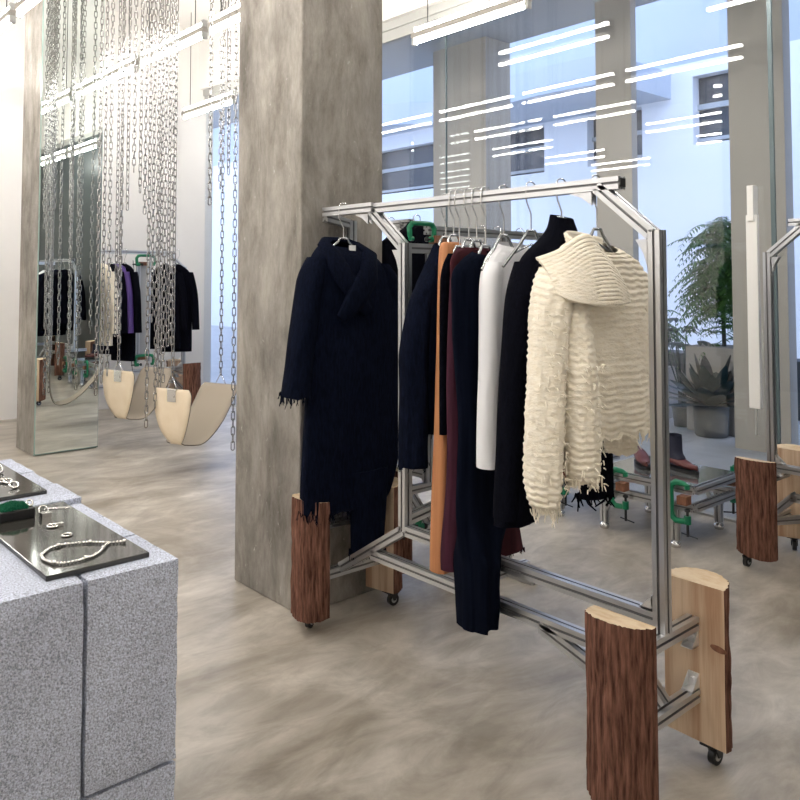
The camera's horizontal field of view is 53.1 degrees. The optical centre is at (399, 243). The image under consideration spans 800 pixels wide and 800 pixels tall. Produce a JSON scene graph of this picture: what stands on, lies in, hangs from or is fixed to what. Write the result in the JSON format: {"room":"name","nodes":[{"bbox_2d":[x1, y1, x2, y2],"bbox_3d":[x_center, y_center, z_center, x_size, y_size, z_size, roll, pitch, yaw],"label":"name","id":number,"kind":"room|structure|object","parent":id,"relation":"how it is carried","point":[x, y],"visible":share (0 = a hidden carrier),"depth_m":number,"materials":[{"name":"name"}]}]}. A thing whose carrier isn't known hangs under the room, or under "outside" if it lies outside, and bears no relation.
{"room":"clothing store","nodes":[
{"label":"clothing store","id":0,"kind":"room"},
{"bbox_2d":[0,0,212,419],"bbox_3d":[-5.677,-0.511,7.494,8.620,4.700,0.100,2,-3,-42],"label":"wall","id":1,"kind":"structure","parent":0,"point":[193,211],"depth_m":9.63,"materials":[{"name":"paint"}]},
{"bbox_2d":[231,403,736,522],"bbox_3d":[1.588,1.746,5.549,0.070,0.015,12.300,2,-3,-42],"label":"trim","id":2,"kind":"structure","parent":1,"relation":"attached to","point":[705,512],"depth_m":5.07,"materials":[{"name":"grey"}]},
{"bbox_2d":[766,0,780,443],"bbox_3d":[2.389,-0.173,4.733,0.016,3.745,0.379,2,-3,-42],"label":"window","id":3,"kind":"structure","parent":2,"relation":"on","point":[768,2],"depth_m":4.87,"materials":[{"name":"clear glass"}]},
{"bbox_2d":[105,0,239,27],"bbox_3d":[-1.560,-3.118,2.971,8.420,0.100,12.300,2,-3,-42],"label":"ceiling","id":4,"kind":"structure","parent":0,"point":[186,7],"depth_m":9.47,"materials":[{"name":"white paint"}]},
{"bbox_2d":[0,0,15,31],"bbox_3d":[-3.302,-2.271,6.472,0.060,1.275,1.220,2,-3,-42],"label":"lamp","id":5,"kind":"object","parent":4,"relation":"hanging from","point":[7,16],"visible":0.8,"depth_m":6.04,"materials":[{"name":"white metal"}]},
{"bbox_2d":[94,0,103,395],"bbox_3d":[-2.628,-0.772,7.003,0.028,4.177,0.028,0,-3,4],"label":"chain","id":6,"kind":"object","parent":4,"relation":"hanging from","point":[102,6],"visible":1,"depth_m":6.98,"materials":[{"name":"silver metal"}]},
{"bbox_2d":[100,0,108,383],"bbox_3d":[-2.536,-0.844,6.887,0.030,4.069,0.030,2,-3,-42],"label":"chain","id":7,"kind":"object","parent":4,"relation":"hanging from","point":[107,6],"visible":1,"depth_m":6.86,"materials":[{"name":"silver metal"}]},
{"bbox_2d":[105,0,114,375],"bbox_3d":[-2.427,-0.877,6.718,0.028,3.961,0.028,-1,-3,13],"label":"chain","id":8,"kind":"object","parent":4,"relation":"hanging from","point":[113,9],"visible":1,"depth_m":6.70,"materials":[{"name":"silver metal"}]},
{"bbox_2d":[114,0,121,336],"bbox_3d":[-2.488,-1.026,7.072,0.027,3.691,0.028,1,-3,-26],"label":"chain","id":9,"kind":"object","parent":4,"relation":"hanging from","point":[118,90],"visible":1,"depth_m":7.05,"materials":[{"name":"silver metal"}]},
{"bbox_2d":[117,0,125,343],"bbox_3d":[-2.265,-1.031,6.534,0.028,3.691,0.027,-1,-3,23],"label":"chain","id":10,"kind":"object","parent":4,"relation":"hanging from","point":[124,6],"visible":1,"depth_m":6.51,"materials":[{"name":"silver metal"}]},
{"bbox_2d":[117,1,125,362],"bbox_3d":[-2.496,-0.892,7.184,0.028,3.907,0.028,1,-3,-19],"label":"chain","id":11,"kind":"object","parent":4,"relation":"hanging from","point":[123,1],"visible":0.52,"depth_m":7.16,"materials":[{"name":"silver metal"}]},
{"bbox_2d":[104,1,138,84],"bbox_3d":[-2.827,-2.209,7.841,0.060,1.275,1.220,2,-3,-42],"label":"lamp","id":12,"kind":"object","parent":4,"relation":"hanging from","point":[115,74],"visible":0.27,"depth_m":7.53,"materials":[{"name":"white plastic"}]},
{"bbox_2d":[104,60,138,81],"bbox_3d":[-2.827,-1.647,7.816,0.060,0.044,1.220,2,-3,-42],"label":"ceiling light","id":13,"kind":"object","parent":12,"relation":"on","point":[115,74],"depth_m":7.61,"materials":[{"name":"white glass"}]},
{"bbox_2d":[126,0,131,210],"bbox_3d":[-2.210,-1.571,6.541,0.028,2.611,0.027,1,-3,-16],"label":"chain","id":14,"kind":"object","parent":4,"relation":"hanging from","point":[129,19],"visible":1,"depth_m":6.52,"materials":[{"name":"silver metal"}]},
{"bbox_2d":[132,0,137,172],"bbox_3d":[-2.138,-1.712,6.477,0.027,2.287,0.028,-2,-3,32],"label":"chain","id":15,"kind":"object","parent":4,"relation":"hanging from","point":[136,6],"visible":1,"depth_m":6.45,"materials":[{"name":"silver metal"}]},
{"bbox_2d":[138,0,144,192],"bbox_3d":[-2.047,-1.647,6.354,0.028,2.501,0.028,0,-3,-3],"label":"chain","id":16,"kind":"object","parent":4,"relation":"hanging from","point":[142,2],"visible":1,"depth_m":6.33,"materials":[{"name":"silver metal"}]},
{"bbox_2d":[143,0,149,214],"bbox_3d":[-2.117,-1.544,6.689,0.028,2.611,0.027,-2,-4,43],"label":"chain","id":17,"kind":"object","parent":4,"relation":"hanging from","point":[147,1],"visible":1,"depth_m":6.67,"materials":[{"name":"silver metal"}]},
{"bbox_2d":[144,0,153,427],"bbox_3d":[-1.973,-0.734,6.312,0.028,4.339,0.028,0,-3,3],"label":"chain","id":18,"kind":"object","parent":4,"relation":"hanging from","point":[152,2],"visible":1,"depth_m":6.29,"materials":[{"name":"silver metal"}]},
{"bbox_2d":[150,0,157,322],"bbox_3d":[-2.029,-1.116,6.614,0.029,3.529,0.029,2,-3,-42],"label":"chain","id":19,"kind":"object","parent":4,"relation":"hanging from","point":[155,2],"visible":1,"depth_m":6.59,"materials":[{"name":"silver metal"}]},
{"bbox_2d":[153,0,162,408],"bbox_3d":[-1.904,-0.804,6.309,0.027,4.177,0.028,-1,-3,12],"label":"chain","id":20,"kind":"object","parent":4,"relation":"hanging from","point":[161,2],"visible":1,"depth_m":6.28,"materials":[{"name":"silver metal"}]},
{"bbox_2d":[156,3,163,360],"bbox_3d":[-2.273,-0.853,7.596,0.027,3.907,0.028,-1,-3,13],"label":"chain","id":21,"kind":"object","parent":4,"relation":"hanging from","point":[162,3],"visible":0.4,"depth_m":7.58,"materials":[{"name":"silver metal"}]},
{"bbox_2d":[103,359,170,419],"bbox_3d":[-2.387,1.305,7.286,0.400,0.528,0.494,-1,-3,28],"label":"swing seat","id":22,"kind":"object","parent":21,"relation":"hanging from","point":[125,399],"visible":0.85,"depth_m":7.14,"materials":[{"name":"beige leather"}]},
{"bbox_2d":[158,0,165,387],"bbox_3d":[-1.942,-0.859,6.545,0.028,4.069,0.027,1,-3,-28],"label":"chain","id":23,"kind":"object","parent":4,"relation":"hanging from","point":[164,5],"visible":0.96,"depth_m":6.52,"materials":[{"name":"silver metal"}]},
{"bbox_2d":[161,0,169,382],"bbox_3d":[-1.842,-0.896,6.301,0.027,3.961,0.028,-1,-3,22],"label":"chain","id":24,"kind":"object","parent":4,"relation":"hanging from","point":[167,4],"visible":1,"depth_m":6.27,"materials":[{"name":"silver metal"}]},
{"bbox_2d":[166,0,172,346],"bbox_3d":[-1.910,-1.022,6.649,0.027,3.745,0.028,1,-3,-19],"label":"chain","id":25,"kind":"object","parent":4,"relation":"hanging from","point":[171,8],"visible":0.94,"depth_m":6.62,"materials":[{"name":"silver metal"}]},
{"bbox_2d":[168,0,176,345],"bbox_3d":[-1.752,-1.066,6.188,0.028,3.691,0.027,-2,-3,31],"label":"chain","id":26,"kind":"object","parent":4,"relation":"hanging from","point":[174,9],"visible":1,"depth_m":6.16,"materials":[{"name":"silver metal"}]},
{"bbox_2d":[138,0,207,68],"bbox_3d":[-1.958,-2.253,6.863,0.060,1.275,1.220,2,-3,-42],"label":"lamp","id":27,"kind":"object","parent":4,"relation":"hanging from","point":[198,32],"visible":0.64,"depth_m":6.61,"materials":[{"name":"white plastic"}]},
{"bbox_2d":[138,26,207,62],"bbox_3d":[-1.958,-1.692,6.837,0.060,0.044,1.220,2,-3,-42],"label":"ceiling light","id":28,"kind":"object","parent":27,"relation":"on","point":[195,32],"depth_m":6.62,"materials":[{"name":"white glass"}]},
{"bbox_2d":[171,0,178,379],"bbox_3d":[-1.750,-0.927,6.243,0.028,3.961,0.027,1,-3,-19],"label":"chain","id":29,"kind":"object","parent":4,"relation":"hanging from","point":[177,30],"visible":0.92,"depth_m":6.22,"materials":[{"name":"silver metal"}]},
{"bbox_2d":[181,12,236,119],"bbox_3d":[-2.207,-2.147,9.220,0.060,1.275,1.220,2,-3,-42],"label":"lamp","id":30,"kind":"object","parent":4,"relation":"hanging from","point":[185,112],"visible":0.88,"depth_m":9.24,"materials":[{"name":"white plastic"}]},
{"bbox_2d":[181,94,234,115],"bbox_3d":[-2.207,-1.585,9.194,0.060,0.044,1.220,2,-3,-42],"label":"ceiling light","id":31,"kind":"object","parent":30,"relation":"on","point":[185,112],"depth_m":9.24,"materials":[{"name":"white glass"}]},
{"bbox_2d":[208,0,213,205],"bbox_3d":[-1.410,-1.586,5.981,0.028,2.611,0.028,0,-3,0],"label":"chain","id":32,"kind":"object","parent":4,"relation":"hanging from","point":[212,3],"visible":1,"depth_m":5.95,"materials":[{"name":"silver metal"}]},
{"bbox_2d":[219,0,225,375],"bbox_3d":[-1.484,-0.885,6.711,0.028,3.961,0.028,-1,-3,13],"label":"chain","id":33,"kind":"object","parent":4,"relation":"hanging from","point":[224,8],"visible":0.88,"depth_m":6.68,"materials":[{"name":"silver metal"}]},
{"bbox_2d":[154,373,235,445],"bbox_3d":[-1.620,1.299,6.372,0.400,0.528,0.564,-1,-3,29],"label":"swing seat","id":34,"kind":"object","parent":33,"relation":"hanging from","point":[181,423],"visible":0.98,"depth_m":6.27,"materials":[{"name":"beige leather"}]},
{"bbox_2d":[207,0,239,189],"bbox_3d":[-1.086,-1.686,5.872,0.084,2.500,1.220,2,-3,-42],"label":"lamp","id":35,"kind":"object","parent":4,"relation":"hanging from","point":[220,21],"depth_m":6.22,"materials":[{"name":"white plastic"}]},
{"bbox_2d":[207,7,239,28],"bbox_3d":[-1.095,-1.736,5.866,0.060,0.044,1.220,2,-3,-42],"label":"ceiling light","id":36,"kind":"object","parent":35,"relation":"on","point":[220,20],"depth_m":6.14,"materials":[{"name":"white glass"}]},
{"bbox_2d":[227,0,231,174],"bbox_3d":[-1.283,-1.706,6.032,0.028,2.391,0.028,0,-3,-8],"label":"chain","id":37,"kind":"object","parent":4,"relation":"hanging from","point":[229,3],"visible":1,"depth_m":6.00,"materials":[{"name":"silver metal"}]},
{"bbox_2d":[230,0,238,450],"bbox_3d":[-1.216,-0.690,5.912,0.027,4.393,0.028,-1,-3,28],"label":"hanging chain","id":38,"kind":"object","parent":4,"relation":"hanging from","point":[236,2],"visible":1,"depth_m":5.88,"materials":[{"name":"silver metal"}]},
{"bbox_2d":[411,0,531,45],"bbox_3d":[0.515,-2.286,6.157,0.060,1.275,1.220,2,-3,-42],"label":"lamp","id":39,"kind":"object","parent":4,"relation":"hanging from","point":[415,35],"visible":1,"depth_m":6.12,"materials":[{"name":"white metal"}]},
{"bbox_2d":[200,0,444,89],"bbox_3d":[1.595,-2.562,5.751,0.220,0.760,12.300,2,-3,-42],"label":"wall","id":40,"kind":"structure","parent":0,"point":[391,9],"depth_m":9.68,"materials":[{"name":"paint"}]},
{"bbox_2d":[203,0,507,103],"bbox_3d":[1.595,-2.092,5.729,0.120,0.180,12.300,2,-3,-42],"label":"trim","id":41,"kind":"structure","parent":40,"relation":"attached to","point":[399,29],"depth_m":7.31,"materials":[{"name":"grey"}]},
{"bbox_2d":[0,406,799,799],"bbox_3d":[-1.560,1.677,2.754,8.420,0.100,12.300,2,-3,-42],"label":"floor","id":42,"kind":"structure","parent":0,"point":[377,699],"depth_m":3.12,"materials":[{"name":"concrete"}]},
{"bbox_2d":[16,0,95,455],"bbox_3d":[-3.078,-0.521,7.271,0.540,4.700,0.485,2,-3,-42],"label":"concrete column","id":43,"kind":"structure","parent":42,"relation":"on","point":[30,155],"depth_m":7.06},
{"bbox_2d":[33,0,104,455],"bbox_3d":[-2.908,-0.529,7.080,0.540,4.680,0.023,2,-3,-42],"label":"mirror","id":44,"kind":"object","parent":43,"relation":"attached to","point":[65,404],"visible":1,"depth_m":7.04,"materials":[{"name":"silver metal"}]},
{"bbox_2d":[78,760,174,799],"bbox_3d":[-0.744,1.349,1.853,0.198,0.472,0.579,2,-3,-42],"label":"block","id":45,"kind":"object","parent":42,"relation":"on","point":[156,783],"visible":0.09,"depth_m":1.67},
{"bbox_2d":[75,535,177,795],"bbox_3d":[-0.625,0.892,1.739,0.198,0.424,0.224,2,-3,-42],"label":"block","id":46,"kind":"object","parent":45,"relation":"on","point":[128,726],"visible":0.64,"depth_m":1.65,"materials":[{"name":"stone"}]},
{"bbox_2d":[99,250,200,405],"bbox_3d":[-3.108,0.982,8.754,1.804,1.831,0.588,2,-3,-40],"label":"rack","id":47,"kind":"object","parent":42,"relation":"on","point":[187,376],"visible":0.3,"depth_m":9.03,"materials":[{"name":"silver metal"}]},
{"bbox_2d":[135,262,150,361],"bbox_3d":[-2.857,0.754,8.886,0.160,1.100,0.070,2,-3,-42],"label":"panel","id":48,"kind":"object","parent":47,"relation":"attached to","point":[140,337],"visible":0.6,"depth_m":8.88,"materials":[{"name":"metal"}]},
{"label":"clothes hanger","id":49,"kind":"object","parent":47,"relation":"hanging from","visible":0},
{"bbox_2d":[162,264,199,351],"bbox_3d":[-2.569,0.738,9.195,0.525,1.000,0.103,0,-3,-6],"label":"jacket","id":50,"kind":"object","parent":49,"relation":"hanging from","point":[189,279],"visible":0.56,"depth_m":9.18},
{"label":"clothes hanger","id":51,"kind":"object","parent":47,"relation":"hanging from","visible":0},
{"bbox_2d":[150,264,187,348],"bbox_3d":[-2.673,0.714,9.105,0.524,0.960,0.102,0,-3,-6],"label":"jacket","id":52,"kind":"object","parent":51,"relation":"hanging from","point":[181,309],"visible":0.5,"depth_m":9.08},
{"label":"clothes hanger","id":53,"kind":"object","parent":47,"relation":"hanging from","visible":0},
{"bbox_2d":[111,264,141,360],"bbox_3d":[-3.032,0.749,8.783,0.525,1.060,0.108,-1,-3,28],"label":"jacket","id":54,"kind":"object","parent":53,"relation":"hanging from","point":[128,339],"visible":0.48,"depth_m":8.68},
{"label":"clothes hanger","id":55,"kind":"object","parent":47,"relation":"hanging from","visible":0},
{"bbox_2d":[114,263,133,332],"bbox_3d":[-3.093,0.592,8.737,0.484,0.750,0.101,-1,-3,28],"label":"jacket","id":56,"kind":"object","parent":55,"relation":"hanging from","point":[130,314],"visible":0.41,"depth_m":8.62,"materials":[{"name":"purple fabric"}]},
{"label":"clothes hanger","id":57,"kind":"object","parent":47,"relation":"hanging from","visible":0},
{"bbox_2d":[99,263,127,354],"bbox_3d":[-3.145,0.705,8.685,0.505,0.980,0.108,-1,-3,28],"label":"jacket","id":58,"kind":"object","parent":57,"relation":"hanging from","point":[124,320],"visible":0.34,"depth_m":8.58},
{"label":"clothes hanger","id":59,"kind":"object","parent":47,"relation":"hanging from","visible":0},
{"bbox_2d":[99,263,117,345],"bbox_3d":[-3.213,0.652,8.627,0.486,0.880,0.107,-1,-3,28],"label":"jacket","id":60,"kind":"object","parent":59,"relation":"hanging from","point":[112,278],"visible":0.37,"depth_m":8.54,"materials":[{"name":"beige fabric"}]},
{"bbox_2d":[235,0,381,609],"bbox_3d":[-0.459,-0.666,4.060,0.490,4.700,0.570,2,-3,-42],"label":"concrete column","id":61,"kind":"structure","parent":42,"relation":"on","point":[310,71],"depth_m":3.84,"materials":[{"name":"concrete"}]},
{"bbox_2d":[390,219,432,573],"bbox_3d":[-0.271,0.796,4.663,0.637,1.831,1.489,2,-3,-42],"label":"rack","id":62,"kind":"object","parent":42,"relation":"on","point":[425,485],"visible":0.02,"depth_m":4.14,"materials":[{"name":"silver metal"}]},
{"bbox_2d":[382,222,439,291],"bbox_3d":[0.088,0.398,4.240,0.581,1.030,0.149,2,-3,-42],"label":"coat","id":63,"kind":"object","parent":62,"relation":"hanging from","point":[418,260],"visible":0.15,"depth_m":4.15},
{"bbox_2d":[424,226,542,585],"bbox_3d":[0.642,0.809,4.095,1.240,1.755,0.200,2,-3,-42],"label":"stand","id":64,"kind":"object","parent":42,"relation":"on","point":[518,235],"visible":0.28,"depth_m":4.02,"materials":[{"name":"silver metal"}]},
{"bbox_2d":[290,176,732,799],"bbox_3d":[0.262,0.721,3.012,0.639,1.831,1.810,2,-3,-42],"label":"rack","id":65,"kind":"object","parent":42,"relation":"on","point":[685,615],"visible":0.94,"depth_m":2.46,"materials":[{"name":"silver metal"}]},
{"bbox_2d":[278,237,397,565],"bbox_3d":[-0.225,0.691,3.563,0.726,1.447,0.243,2,-3,-42],"label":"coat","id":66,"kind":"object","parent":65,"relation":"attached to","point":[341,358],"visible":0.82,"depth_m":3.47,"materials":[{"name":"blue fabric"}]},
{"bbox_2d":[397,243,439,472],"bbox_3d":[0.143,0.439,3.163,0.356,0.890,0.185,3,-4,-44],"label":"coat","id":67,"kind":"object","parent":65,"relation":"in","point":[417,349],"visible":0.56,"depth_m":3.04,"materials":[{"name":"blue fabric"}]},
{"bbox_2d":[412,235,479,253],"bbox_3d":[0.191,0.006,3.465,0.438,0.078,0.044,2,-3,-42],"label":"bar","id":68,"kind":"object","parent":65,"relation":"attached to","point":[417,248],"visible":0.34,"depth_m":3.37,"materials":[{"name":"silver metal"}]},
{"bbox_2d":[407,220,444,242],"bbox_3d":[0.109,-0.034,3.396,0.212,0.123,0.029,2,-3,-42],"label":"c-clamp","id":69,"kind":"object","parent":68,"relation":"attached to","point":[411,224],"visible":0.94,"depth_m":3.38,"materials":[{"name":"green metal"}]},
{"bbox_2d":[447,190,460,241],"bbox_3d":[0.208,-0.056,3.085,0.120,0.306,0.011,2,-3,-42],"label":"clothes hanger","id":70,"kind":"object","parent":65,"relation":"hanging from","point":[453,234],"visible":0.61,"depth_m":3.08,"materials":[{"name":"silver metal"}]},
{"bbox_2d":[430,242,460,573],"bbox_3d":[0.177,0.606,3.030,0.142,1.225,0.078,3,-4,-45],"label":"dress","id":71,"kind":"object","parent":70,"relation":"hanging from","point":[440,441],"visible":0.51,"depth_m":2.97,"materials":[{"name":"fabric"}]},
{"bbox_2d":[453,189,464,251],"bbox_3d":[0.227,-0.035,3.048,0.130,0.351,0.011,2,-3,-42],"label":"clothes hanger","id":72,"kind":"object","parent":65,"relation":"hanging from","point":[459,245],"visible":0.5,"depth_m":3.04,"materials":[{"name":"silver metal"}]},
{"bbox_2d":[439,253,452,434],"bbox_3d":[0.202,0.372,3.007,0.147,0.670,0.042,2,-3,-38],"label":"tunic","id":73,"kind":"object","parent":72,"relation":"hanging from","point":[445,272],"visible":0.38,"depth_m":2.96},
{"bbox_2d":[461,188,476,247],"bbox_3d":[0.261,-0.048,3.025,0.189,0.327,0.011,2,-3,-42],"label":"clothes hanger","id":74,"kind":"object","parent":65,"relation":"hanging from","point":[468,238],"visible":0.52,"depth_m":3.02,"materials":[{"name":"silver metal"}]},
{"bbox_2d":[440,248,460,572],"bbox_3d":[0.234,0.598,2.974,0.212,1.165,0.084,2,-3,-42],"label":"dress","id":75,"kind":"object","parent":74,"relation":"hanging from","point":[449,528],"visible":0.38,"depth_m":2.91,"materials":[{"name":"fabric"}]},
{"bbox_2d":[469,187,484,247],"bbox_3d":[0.287,-0.047,2.995,0.209,0.332,0.011,2,-3,-42],"label":"clothes hanger","id":76,"kind":"object","parent":65,"relation":"hanging from","point":[476,239],"visible":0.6,"depth_m":2.99,"materials":[{"name":"silver metal"}]},
{"bbox_2d":[450,247,524,555],"bbox_3d":[0.331,0.605,3.006,0.394,1.176,0.059,2,-3,-42],"label":"dress","id":77,"kind":"object","parent":76,"relation":"hanging from","point":[512,541],"visible":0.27,"depth_m":3.02,"materials":[{"name":"red fabric"}]},
{"bbox_2d":[478,186,491,253],"bbox_3d":[0.317,-0.038,2.961,0.228,0.352,0.011,2,-3,-42],"label":"clothes hanger","id":78,"kind":"object","parent":65,"relation":"hanging from","point":[485,244],"visible":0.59,"depth_m":2.95,"materials":[{"name":"silver metal"}]},
{"bbox_2d":[451,250,505,634],"bbox_3d":[0.328,0.685,2.897,0.326,1.325,0.166,2,-3,-42],"label":"dress","id":79,"kind":"object","parent":78,"relation":"hanging from","point":[478,546],"visible":0.68,"depth_m":2.83,"materials":[{"name":"fabric"}]},
{"bbox_2d":[476,242,528,469],"bbox_3d":[0.400,0.387,2.916,0.105,0.792,0.379,-2,-3,41],"label":"shirt","id":80,"kind":"object","parent":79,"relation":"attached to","point":[494,278],"visible":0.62,"depth_m":2.78,"materials":[{"name":"white fabric"}]},
{"bbox_2d":[502,181,538,267],"bbox_3d":[0.461,-0.067,2.816,0.307,0.308,0.011,2,-3,-42],"label":"clothes hanger","id":81,"kind":"object","parent":65,"relation":"hanging from","point":[516,250],"visible":0.77,"depth_m":2.79,"materials":[{"name":"silver metal"}]},
{"bbox_2d":[522,231,649,527],"bbox_3d":[0.623,0.392,2.560,0.256,0.878,0.713,-2,-3,37],"label":"sweater","id":82,"kind":"object","parent":65,"relation":"in","point":[587,385],"visible":0.97,"depth_m":2.36,"materials":[{"name":"beige fabric"}]},
{"bbox_2d":[493,214,614,527],"bbox_3d":[0.528,0.408,2.685,0.610,1.022,0.146,2,-3,-42],"label":"coat","id":83,"kind":"object","parent":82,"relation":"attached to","point":[511,507],"visible":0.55,"depth_m":2.51,"materials":[{"name":"fabric"}]},
{"bbox_2d":[600,456,735,547],"bbox_3d":[1.608,1.541,4.826,0.560,0.359,0.660,2,-3,-42],"label":"display table","id":84,"kind":"object","parent":42,"relation":"on","point":[709,479],"visible":0.62,"depth_m":4.67,"materials":[{"name":"silver metal"}]},
{"bbox_2d":[634,446,650,470],"bbox_3d":[1.490,1.316,4.914,0.094,0.096,0.250,0,-3,6],"label":"shoe","id":85,"kind":"object","parent":84,"relation":"on","point":[642,460],"visible":0.9,"depth_m":4.87,"materials":[{"name":"red leather"}]},
{"bbox_2d":[669,433,698,474],"bbox_3d":[1.691,1.257,4.797,0.094,0.204,0.250,1,-3,-23],"label":"boot","id":86,"kind":"object","parent":84,"relation":"on","point":[678,462],"visible":0.76,"depth_m":4.80,"materials":[{"name":"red leather"}]},
{"bbox_2d":[670,479,697,539],"bbox_3d":[1.566,1.461,4.421,0.043,0.302,0.181,2,-3,-42],"label":"c-clamp","id":87,"kind":"object","parent":84,"relation":"attached to","point":[686,520],"visible":0.95,"depth_m":4.43,"materials":[{"name":"green metal"}]},
{"bbox_2d":[734,218,799,566],"bbox_3d":[2.531,0.755,3.754,0.634,1.831,1.790,2,-3,-42],"label":"rack","id":88,"kind":"object","parent":42,"relation":"on","point":[767,493],"visible":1,"depth_m":4.25,"materials":[{"name":"silver metal"}]},
{"bbox_3d":[-1.087,1.336,1.549,0.710,0.472,0.577,2,-3,-42],"label":"block","id":89,"kind":"object","parent":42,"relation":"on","visible":0},
{"bbox_2d":[0,543,83,799],"bbox_3d":[-1.086,0.884,1.569,0.710,0.424,0.581,2,-3,-42],"label":"block","id":90,"kind":"object","parent":89,"relation":"on","point":[41,621],"visible":0.84,"depth_m":1.54,"materials":[{"name":"stone"}]},
{"bbox_2d":[0,502,148,581],"bbox_3d":[-0.800,0.680,1.861,0.215,0.011,0.532,2,-3,-42],"label":"plate","id":91,"kind":"object","parent":90,"relation":"on","point":[26,539],"visible":0.94,"depth_m":1.78,"materials":[{"name":"grey"}]},
{"bbox_2d":[0,500,34,522],"bbox_3d":[-0.958,0.661,1.986,0.082,0.038,0.065,2,-3,-42],"label":"box","id":92,"kind":"object","parent":91,"relation":"on","point":[12,510],"visible":1,"depth_m":1.97,"materials":[{"name":"black plastic"}]},
{"bbox_2d":[39,539,125,564],"bbox_3d":[-0.687,0.664,1.741,0.181,0.010,0.131,2,-3,-42],"label":"necklace","id":93,"kind":"object","parent":91,"relation":"on","point":[103,547],"visible":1,"depth_m":1.74,"materials":[{"name":"silver metal"}]},
{"bbox_3d":[-1.148,1.370,2.307,0.198,0.472,0.635,2,-3,-42],"label":"block","id":94,"kind":"object","parent":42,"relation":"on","visible":0},
{"bbox_2d":[0,483,81,506],"bbox_3d":[-1.003,0.904,2.168,0.202,0.438,0.203,2,-3,-42],"label":"block","id":95,"kind":"object","parent":94,"relation":"on","point":[56,493],"visible":0.12,"depth_m":2.16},
{"bbox_3d":[-1.491,1.356,2.004,0.710,0.472,0.635,2,-3,-42],"label":"block","id":96,"kind":"object","parent":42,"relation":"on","visible":0},
{"bbox_3d":[-1.490,0.898,2.024,0.710,0.438,0.633,2,-3,-42],"label":"block","id":97,"kind":"object","parent":96,"relation":"on","visible":0},
{"bbox_2d":[0,463,46,501],"bbox_3d":[-1.236,0.686,2.307,0.252,0.011,0.525,2,-3,-42],"label":"plate","id":98,"kind":"object","parent":97,"relation":"on","point":[27,488],"visible":1,"depth_m":2.21,"materials":[{"name":"grey"}]},
{"bbox_2d":[213,0,658,128],"bbox_3d":[-1.313,-2.524,10.996,2.530,0.200,34.000,2,-3,-42],"label":"ceiling","id":99,"kind":"structure","parent":0,"point":[544,16],"depth_m":9.37,"materials":[{"name":"grey"}]},
{"bbox_2d":[445,30,447,226],"bbox_3d":[1.336,-0.119,5.917,0.016,3.745,2.810,2,-3,-42],"label":"window frame","id":100,"kind":"structure","parent":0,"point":[445,30],"depth_m":7.01,"materials":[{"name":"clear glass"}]},
{"bbox_2d":[746,185,762,434],"bbox_3d":[2.168,0.402,4.894,0.069,1.520,0.070,2,-3,-42],"label":"door pull","id":101,"kind":"object","parent":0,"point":[752,217],"visible":1,"depth_m":4.88,"materials":[{"name":"white"}]},
{"label":"outside","id":102,"kind":"structure","parent":0,"visible":0},
{"bbox_2d":[210,325,799,516],"bbox_3d":[4.838,2.289,16.243,19.080,0.100,34.000,2,-3,-42],"label":"pavement","id":103,"kind":"structure","parent":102,"point":[721,453],"depth_m":7.30,"materials":[{"name":"concrete"}]},
{"bbox_2d":[433,36,510,247],"bbox_3d":[0.892,-0.258,9.974,0.450,4.420,0.900,2,-3,-42],"label":"column","id":104,"kind":"structure","parent":103,"relation":"on","point":[478,70],"depth_m":9.77,"materials":[{"name":"beige paint"}]},
{"bbox_2d":[211,0,799,358],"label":"window","id":105,"kind":"structure","parent":103,"relation":"on","point":[683,146],"depth_m":14.51,"materials":[{"name":"glass"}]},
{"bbox_2d":[595,0,638,260],"bbox_3d":[2.229,-0.338,8.207,0.100,4.420,0.420,2,-3,-42],"label":"column","id":106,"kind":"structure","parent":103,"relation":"on","point":[615,22],"depth_m":8.19,"materials":[{"name":"beige paint"}]},
{"bbox_2d":[667,310,688,417],"bbox_3d":[2.825,1.284,8.862,0.827,1.238,0.891,0,-3,3],"label":"potted fern","id":107,"kind":"object","parent":103,"relation":"on","point":[670,372],"visible":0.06,"depth_m":8.73,"materials":[{"name":"green plant"}]},
{"bbox_2d":[668,366,677,417],"bbox_3d":[2.812,1.627,8.817,0.360,0.550,0.350,2,-3,-42],"label":"planter","id":108,"kind":"object","parent":107,"relation":"on","point":[670,373],"depth_m":8.71,"materials":[{"name":"grey"}]},
{"bbox_2d":[668,318,711,426],"bbox_3d":[2.874,1.282,8.267,0.556,1.190,0.598,0,-3,-7],"label":"leaf plant","id":109,"kind":"object","parent":103,"relation":"on","point":[679,412],"visible":0.48,"depth_m":8.21,"materials":[{"name":"green plant"}]},
{"bbox_2d":[666,216,734,436],"bbox_3d":[3.212,0.790,8.040,1.116,2.152,1.068,2,-3,-37],"label":"potted fern","id":110,"kind":"object","parent":103,"relation":"on","point":[717,275],"visible":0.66,"depth_m":7.92,"materials":[{"name":"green plant"}]},
{"bbox_2d":[686,344,734,436],"bbox_3d":[3.226,1.444,7.982,0.440,0.840,0.560,2,-3,-42],"label":"planter","id":111,"kind":"object","parent":110,"relation":"on","point":[717,355],"depth_m":7.85,"materials":[{"name":"grey"}]},
{"bbox_2d":[669,354,733,438],"bbox_3d":[2.986,1.458,7.737,0.934,0.788,0.998,2,-3,-42],"label":"plant","id":112,"kind":"object","parent":103,"relation":"on","point":[711,389],"visible":0.91,"depth_m":7.59,"materials":[{"name":"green plant"}]},
{"bbox_2d":[668,349,799,420],"bbox_3d":[2.784,1.660,10.431,0.340,0.630,18.000,2,-3,-42],"label":"wall","id":113,"kind":"structure","parent":103,"relation":"on","point":[681,351],"depth_m":9.52,"materials":[{"name":"grey"}]},
{"bbox_2d":[727,0,798,452],"bbox_3d":[3.220,-0.387,7.130,0.150,4.420,0.490,2,-3,-42],"label":"column","id":114,"kind":"structure","parent":103,"relation":"on","point":[746,19],"depth_m":7.08,"materials":[{"name":"beige paint"}]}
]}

